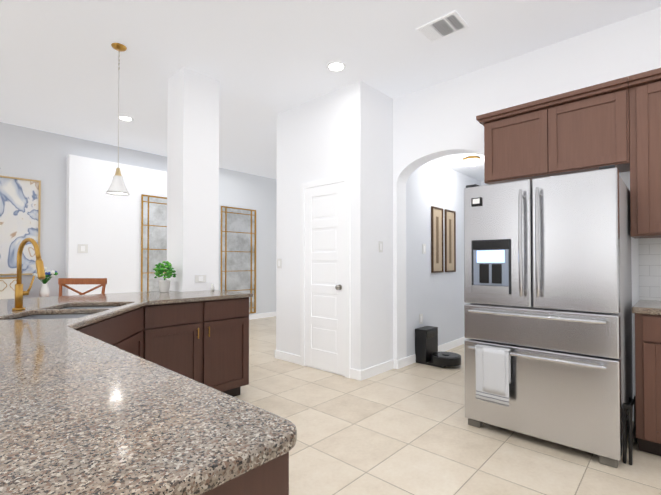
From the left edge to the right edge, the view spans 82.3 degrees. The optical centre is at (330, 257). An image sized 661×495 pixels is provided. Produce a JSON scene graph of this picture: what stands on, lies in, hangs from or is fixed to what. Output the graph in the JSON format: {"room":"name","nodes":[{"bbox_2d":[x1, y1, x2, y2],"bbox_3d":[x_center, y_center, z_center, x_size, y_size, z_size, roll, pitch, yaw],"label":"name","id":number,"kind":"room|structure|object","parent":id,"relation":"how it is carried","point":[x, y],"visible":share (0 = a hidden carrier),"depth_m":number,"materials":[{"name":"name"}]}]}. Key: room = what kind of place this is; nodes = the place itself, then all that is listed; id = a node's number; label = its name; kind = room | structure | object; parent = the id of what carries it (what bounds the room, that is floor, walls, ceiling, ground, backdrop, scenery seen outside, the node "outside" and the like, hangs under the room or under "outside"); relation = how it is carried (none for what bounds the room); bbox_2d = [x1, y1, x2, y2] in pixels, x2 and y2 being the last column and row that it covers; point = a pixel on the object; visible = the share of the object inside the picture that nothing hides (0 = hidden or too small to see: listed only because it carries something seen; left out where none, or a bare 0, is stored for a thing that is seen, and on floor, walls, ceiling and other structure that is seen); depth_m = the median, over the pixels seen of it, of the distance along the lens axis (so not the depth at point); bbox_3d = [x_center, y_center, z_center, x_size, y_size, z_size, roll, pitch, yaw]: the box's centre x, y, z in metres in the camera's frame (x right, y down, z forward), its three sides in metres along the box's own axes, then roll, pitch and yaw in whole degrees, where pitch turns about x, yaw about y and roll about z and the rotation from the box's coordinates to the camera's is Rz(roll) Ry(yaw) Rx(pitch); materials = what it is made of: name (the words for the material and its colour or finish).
{"room":"kitchen","nodes":[
{"label":"kitchen","id":0,"kind":"room"},
{"bbox_2d":[65,154,166,295],"bbox_3d":[-3.149,-0.102,6.207,0.150,2.750,1.970,-1,-1,42],"label":"wall","id":1,"kind":"structure","parent":0,"point":[103,225],"depth_m":5.78,"materials":[{"name":"white paint"}]},
{"bbox_2d":[78,244,87,252],"bbox_3d":[-3.636,-0.131,5.555,0.009,0.130,0.130,-1,-1,42],"label":"light switch","id":2,"kind":"object","parent":1,"relation":"attached to","point":[82,248],"visible":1,"depth_m":5.55,"materials":[{"name":"white plastic"}]},
{"bbox_2d":[141,194,166,291],"bbox_3d":[-2.798,0.061,6.453,0.030,2.170,0.830,-1,-1,42],"label":"mirror","id":3,"kind":"object","parent":1,"relation":"attached to","point":[153,231],"visible":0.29,"depth_m":6.29,"materials":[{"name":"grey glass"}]},
{"bbox_2d":[0,122,276,314],"bbox_3d":[-3.626,-0.256,5.947,0.200,3.050,11.600,-1,-1,42],"label":"wall","id":4,"kind":"structure","parent":0,"point":[31,153],"depth_m":5.53,"materials":[{"name":"white paint"}]},
{"bbox_2d":[0,175,40,275],"bbox_3d":[-4.490,-0.423,4.822,0.043,1.315,1.270,-1,-1,42],"label":"picture","id":5,"kind":"object","parent":4,"relation":"attached to","point":[20,206],"visible":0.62,"depth_m":5.11,"materials":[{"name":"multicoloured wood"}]},
{"bbox_2d":[221,206,255,313],"bbox_3d":[-1.862,0.078,7.697,0.030,2.170,0.830,-1,-1,42],"label":"mirror","id":6,"kind":"object","parent":4,"relation":"attached to","point":[238,249],"visible":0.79,"depth_m":7.71,"materials":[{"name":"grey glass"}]},
{"bbox_2d":[249,312,275,319],"bbox_3d":[-1.150,1.254,8.474,0.014,0.100,4.100,-1,-1,42],"label":"baseboard","id":7,"kind":"structure","parent":4,"relation":"attached to","point":[271,314],"depth_m":8.12,"materials":[{"name":"white wood"}]},
{"bbox_2d":[167,67,218,291],"bbox_3d":[-1.395,-0.284,3.838,0.340,3.050,0.380,-1,-1,42],"label":"column","id":8,"kind":"structure","parent":0,"point":[193,182],"depth_m":3.71,"materials":[{"name":"white paint"}]},
{"bbox_2d":[195,275,205,282],"bbox_3d":[-1.271,0.207,3.705,0.009,0.075,0.120,-1,-1,42],"label":"outlet","id":9,"kind":"object","parent":8,"relation":"attached to","point":[200,278],"visible":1,"depth_m":3.70,"materials":[{"name":"white plastic"}]},
{"bbox_2d":[0,0,660,178],"bbox_3d":[0.192,-1.887,2.475,10.950,0.120,11.600,-1,-1,42],"label":"ceiling","id":10,"kind":"structure","parent":0,"point":[264,63],"depth_m":3.35,"materials":[{"name":"white paint"}]},
{"bbox_2d":[106,43,129,195],"bbox_3d":[-1.821,-1.180,3.251,0.182,1.271,0.182,-1,-1,42],"label":"pendant light","id":11,"kind":"object","parent":10,"relation":"hanging from","point":[117,187],"visible":1,"depth_m":3.23,"materials":[{"name":"white glass"}]},
{"bbox_2d":[117,116,133,120],"bbox_3d":[-2.643,-1.790,4.879,0.186,0.007,0.186,-1,-1,42],"label":"recessed light","id":12,"kind":"object","parent":10,"relation":"in","point":[124,118],"visible":0.96,"depth_m":4.88,"materials":[{"name":"white"}]},
{"bbox_2d":[326,61,345,71],"bbox_3d":[0.054,-1.808,3.590,0.186,0.007,0.186,-1,-1,42],"label":"recessed light","id":13,"kind":"object","parent":10,"relation":"in","point":[336,66],"visible":1,"depth_m":3.58,"materials":[{"name":"white"}]},
{"bbox_2d":[415,10,468,43],"bbox_3d":[0.884,-1.814,2.994,0.330,0.011,0.260,-1,-1,42],"label":"ceiling vent","id":14,"kind":"object","parent":10,"relation":"in","point":[444,26],"visible":0.98,"depth_m":2.99,"materials":[{"name":"white metal"}]},
{"bbox_2d":[406,161,480,356],"bbox_3d":[1.673,-0.264,5.301,0.050,3.050,2.400,-1,-1,42],"label":"wall","id":15,"kind":"structure","parent":0,"point":[436,299],"depth_m":4.86,"materials":[{"name":"white paint"}]},
{"bbox_2d":[419,314,422,323],"bbox_3d":[1.108,0.752,4.625,0.009,0.120,0.080,-1,-1,42],"label":"outlet","id":16,"kind":"object","parent":15,"relation":"attached to","point":[420,318],"visible":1,"depth_m":4.62,"materials":[{"name":"white plastic"}]},
{"bbox_2d":[422,244,425,253],"bbox_3d":[1.162,-0.107,4.695,0.009,0.120,0.080,-1,-1,42],"label":"hall light switch","id":17,"kind":"object","parent":15,"relation":"attached to","point":[423,248],"visible":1,"depth_m":4.69,"materials":[{"name":"white plastic"}]},
{"bbox_2d":[431,206,443,272],"bbox_3d":[1.397,-0.229,4.942,0.024,0.850,0.300,-1,-1,42],"label":"framed picture","id":18,"kind":"object","parent":15,"relation":"attached to","point":[437,249],"visible":1,"depth_m":4.94,"materials":[{"name":"beige"}]},
{"bbox_2d":[444,209,455,271],"bbox_3d":[1.654,-0.225,5.223,0.024,0.850,0.300,-1,-1,42],"label":"framed picture","id":19,"kind":"object","parent":15,"relation":"attached to","point":[450,240],"visible":1,"depth_m":5.22,"materials":[{"name":"beige"}]},
{"bbox_2d":[235,316,660,494],"bbox_3d":[0.192,1.282,2.433,10.950,0.120,11.600,-1,-1,42],"label":"floor","id":20,"kind":"structure","parent":0,"point":[407,430],"depth_m":2.48,"materials":[{"name":"tile"}]},
{"bbox_2d":[58,278,106,295],"bbox_3d":[-2.442,0.720,3.499,0.490,1.036,0.497,0,-1,-1],"label":"bar stool","id":21,"kind":"object","parent":20,"relation":"on","point":[64,281],"visible":0.15,"depth_m":3.72,"materials":[{"name":"brown wood"}]},
{"bbox_2d":[103,337,170,369],"bbox_3d":[-1.303,0.813,2.433,0.404,0.478,0.331,-1,-1,42],"label":"base cabinet","id":22,"kind":"object","parent":20,"relation":"on","point":[157,352],"depth_m":2.73,"materials":[{"name":"brown wood"}]},
{"bbox_2d":[103,297,248,396],"bbox_3d":[-1.261,0.791,3.203,0.686,0.884,0.963,-1,-1,42],"label":"base cabinet","id":23,"kind":"object","parent":20,"relation":"on","point":[205,342],"depth_m":3.05,"materials":[{"name":"brown wood"}]},
{"bbox_2d":[0,293,296,494],"bbox_3d":[-1.249,0.313,1.738,3.280,0.030,1.410,-1,-1,42],"label":"countertop","id":24,"kind":"structure","parent":23,"relation":"on","point":[81,413],"depth_m":0.66,"materials":[{"name":"stone"}]},
{"bbox_2d":[12,238,44,310],"bbox_3d":[-1.708,0.096,2.139,0.290,0.416,0.110,-1,-1,42],"label":"kitchen faucet","id":25,"kind":"object","parent":24,"relation":"on","point":[19,292],"visible":1,"depth_m":2.18,"materials":[{"name":"gold metal"}]},
{"bbox_2d":[13,306,118,319],"bbox_3d":[-1.522,0.433,2.237,0.432,0.193,0.812,0,-1,-9],"label":"undermount sink","id":26,"kind":"object","parent":24,"relation":"in","point":[62,316],"visible":0.04,"depth_m":2.22,"materials":[{"name":"silver metal"}]},
{"bbox_2d":[116,290,252,301],"bbox_3d":[-1.557,0.332,3.111,0.970,0.030,1.580,-1,-1,42],"label":"countertop","id":27,"kind":"structure","parent":23,"relation":"on","point":[189,296],"depth_m":3.26,"materials":[{"name":"stone"}]},
{"bbox_2d":[153,261,176,291],"bbox_3d":[-1.547,0.177,3.516,0.206,0.290,0.190,-1,-1,42],"label":"potted plant","id":28,"kind":"object","parent":27,"relation":"on","point":[164,285],"visible":1,"depth_m":3.48,"materials":[{"name":"green plant"}]},
{"bbox_2d":[202,452,288,494],"bbox_3d":[-0.509,0.756,0.587,0.562,0.884,0.680,-1,-1,42],"label":"base cabinet","id":29,"kind":"object","parent":20,"relation":"on","point":[272,477],"depth_m":0.60,"materials":[{"name":"brown wood"}]},
{"bbox_2d":[276,350,300,364],"bbox_3d":[-0.498,1.201,4.547,0.440,0.100,0.014,-1,-1,42],"label":"baseboard","id":30,"kind":"structure","parent":20,"relation":"on","point":[289,357],"depth_m":4.54,"materials":[{"name":"white wood"}]},
{"bbox_2d":[276,81,392,375],"bbox_3d":[1.400,-0.255,6.025,1.330,3.050,4.700,-1,-1,42],"label":"wall block","id":31,"kind":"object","parent":20,"relation":"on","point":[346,130],"visible":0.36,"depth_m":4.14,"materials":[{"name":"white paint"}]},
{"bbox_2d":[277,259,281,267],"bbox_3d":[-0.634,0.073,4.687,0.080,0.120,0.009,-1,-1,42],"label":"light switch","id":32,"kind":"object","parent":31,"relation":"attached to","point":[279,263],"visible":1,"depth_m":4.68,"materials":[{"name":"white plastic"}]},
{"bbox_2d":[301,174,350,377],"bbox_3d":[-0.089,0.192,4.140,0.734,2.107,0.078,-1,-1,42],"label":"pantry door","id":33,"kind":"structure","parent":31,"relation":"attached to","point":[325,286],"depth_m":4.14,"materials":[{"name":"white wood"}]},
{"bbox_2d":[378,241,382,251],"bbox_3d":[0.545,-0.115,4.094,0.009,0.120,0.080,-1,-1,42],"label":"light switch","id":34,"kind":"object","parent":31,"relation":"attached to","point":[380,246],"visible":1,"depth_m":4.08,"materials":[{"name":"white plastic"}]},
{"bbox_2d":[415,326,445,367],"bbox_3d":[1.238,1.050,4.502,0.355,0.400,0.300,-1,-1,42],"label":"dock","id":35,"kind":"object","parent":20,"relation":"on","point":[426,341],"visible":0.81,"depth_m":4.47,"materials":[{"name":"black plastic"}]},
{"bbox_2d":[431,352,460,365],"bbox_3d":[1.337,1.167,4.382,0.336,0.100,0.336,-1,-1,42],"label":"robot vacuum","id":36,"kind":"object","parent":20,"relation":"on","point":[446,358],"visible":1,"depth_m":4.26,"materials":[{"name":"black plastic"}]},
{"bbox_2d":[464,165,632,467],"bbox_3d":[1.600,0.347,2.784,0.910,1.760,0.984,-1,-1,42],"label":"refrigerator","id":37,"kind":"object","parent":20,"relation":"on","point":[547,282],"visible":0.94,"depth_m":2.40,"materials":[{"name":"grey metal"}]},
{"bbox_2d":[475,344,510,406],"bbox_3d":[1.109,0.799,2.582,0.220,0.371,0.066,-1,-1,42],"label":"hanging towel","id":38,"kind":"object","parent":37,"relation":"hanging from","point":[493,372],"visible":1,"depth_m":2.55,"materials":[{"name":"fabric"}]},
{"bbox_2d":[622,396,637,464],"bbox_3d":[1.891,1.047,2.386,0.043,0.350,0.420,-1,-1,42],"label":"step stool","id":39,"kind":"object","parent":20,"relation":"on","point":[632,438],"visible":0.96,"depth_m":2.24,"materials":[{"name":"black plastic"}]},
{"bbox_2d":[635,314,660,455],"bbox_3d":[2.413,0.783,2.282,0.860,0.874,0.626,-1,-1,42],"label":"base cabinet","id":40,"kind":"object","parent":20,"relation":"on","point":[648,373],"visible":0.96,"depth_m":2.30,"materials":[{"name":"brown wood"}]},
{"bbox_2d":[632,300,660,314],"bbox_3d":[2.404,0.326,2.287,0.872,0.040,0.641,-1,-1,42],"label":"countertop","id":41,"kind":"structure","parent":40,"relation":"on","point":[651,307],"depth_m":2.33,"materials":[{"name":"stone"}]},
{"bbox_3d":[-4.128,0.906,4.934,0.375,0.700,1.250,-1,-1,42],"label":"console table","id":42,"kind":"object","parent":20,"relation":"on","visible":0},
{"bbox_2d":[0,277,16,298],"bbox_3d":[-4.262,0.403,4.779,0.248,0.299,0.530,-1,-1,42],"label":"box","id":43,"kind":"object","parent":42,"relation":"on","point":[7,287],"visible":0.69,"depth_m":4.80,"materials":[{"name":"white"}]},
{"bbox_2d":[32,267,57,296],"bbox_3d":[-3.896,0.334,5.164,0.212,0.448,0.270,-1,-1,42],"label":"flower vase","id":44,"kind":"object","parent":42,"relation":"on","point":[44,291],"visible":0.65,"depth_m":5.14,"materials":[{"name":"white ceramic"}]},
{"bbox_2d":[432,153,483,180],"bbox_3d":[2.045,-1.520,4.910,1.050,0.550,2.300,-1,-1,42],"label":"ceiling","id":45,"kind":"structure","parent":0,"point":[455,162],"depth_m":5.11,"materials":[{"name":"white paint"}]},
{"bbox_2d":[463,156,479,165],"bbox_3d":[1.772,-1.199,4.748,0.200,0.094,0.200,-1,-1,42],"label":"light","id":46,"kind":"object","parent":45,"relation":"attached to","point":[471,161],"visible":1,"depth_m":4.68,"materials":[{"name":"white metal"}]},
{"bbox_2d":[393,7,660,420],"bbox_3d":[3.038,-0.304,2.290,6.130,3.050,0.200,-1,-1,42],"label":"wall","id":47,"kind":"structure","parent":0,"point":[435,121],"depth_m":3.56,"materials":[{"name":"white paint"}]},
{"bbox_2d":[476,77,629,184],"bbox_3d":[1.770,-0.939,3.063,1.037,0.580,0.376,-1,-1,42],"label":"upper cabinet","id":48,"kind":"object","parent":47,"relation":"attached to","point":[585,129],"visible":0.96,"depth_m":2.89,"materials":[{"name":"brown wood"}]},
{"bbox_2d":[628,68,660,238],"bbox_3d":[2.484,-0.693,2.406,0.896,1.090,0.376,-1,-1,42],"label":"upper cabinet","id":49,"kind":"object","parent":47,"relation":"attached to","point":[645,143],"visible":0.98,"depth_m":2.55,"materials":[{"name":"brown wood"}]},
{"bbox_2d":[638,238,660,300],"bbox_3d":[2.617,0.081,2.523,0.872,0.453,0.008,-1,-1,42],"label":"backsplash","id":50,"kind":"structure","parent":47,"relation":"attached to","point":[649,249],"depth_m":2.77,"materials":[{"name":"tile"}]}
]}

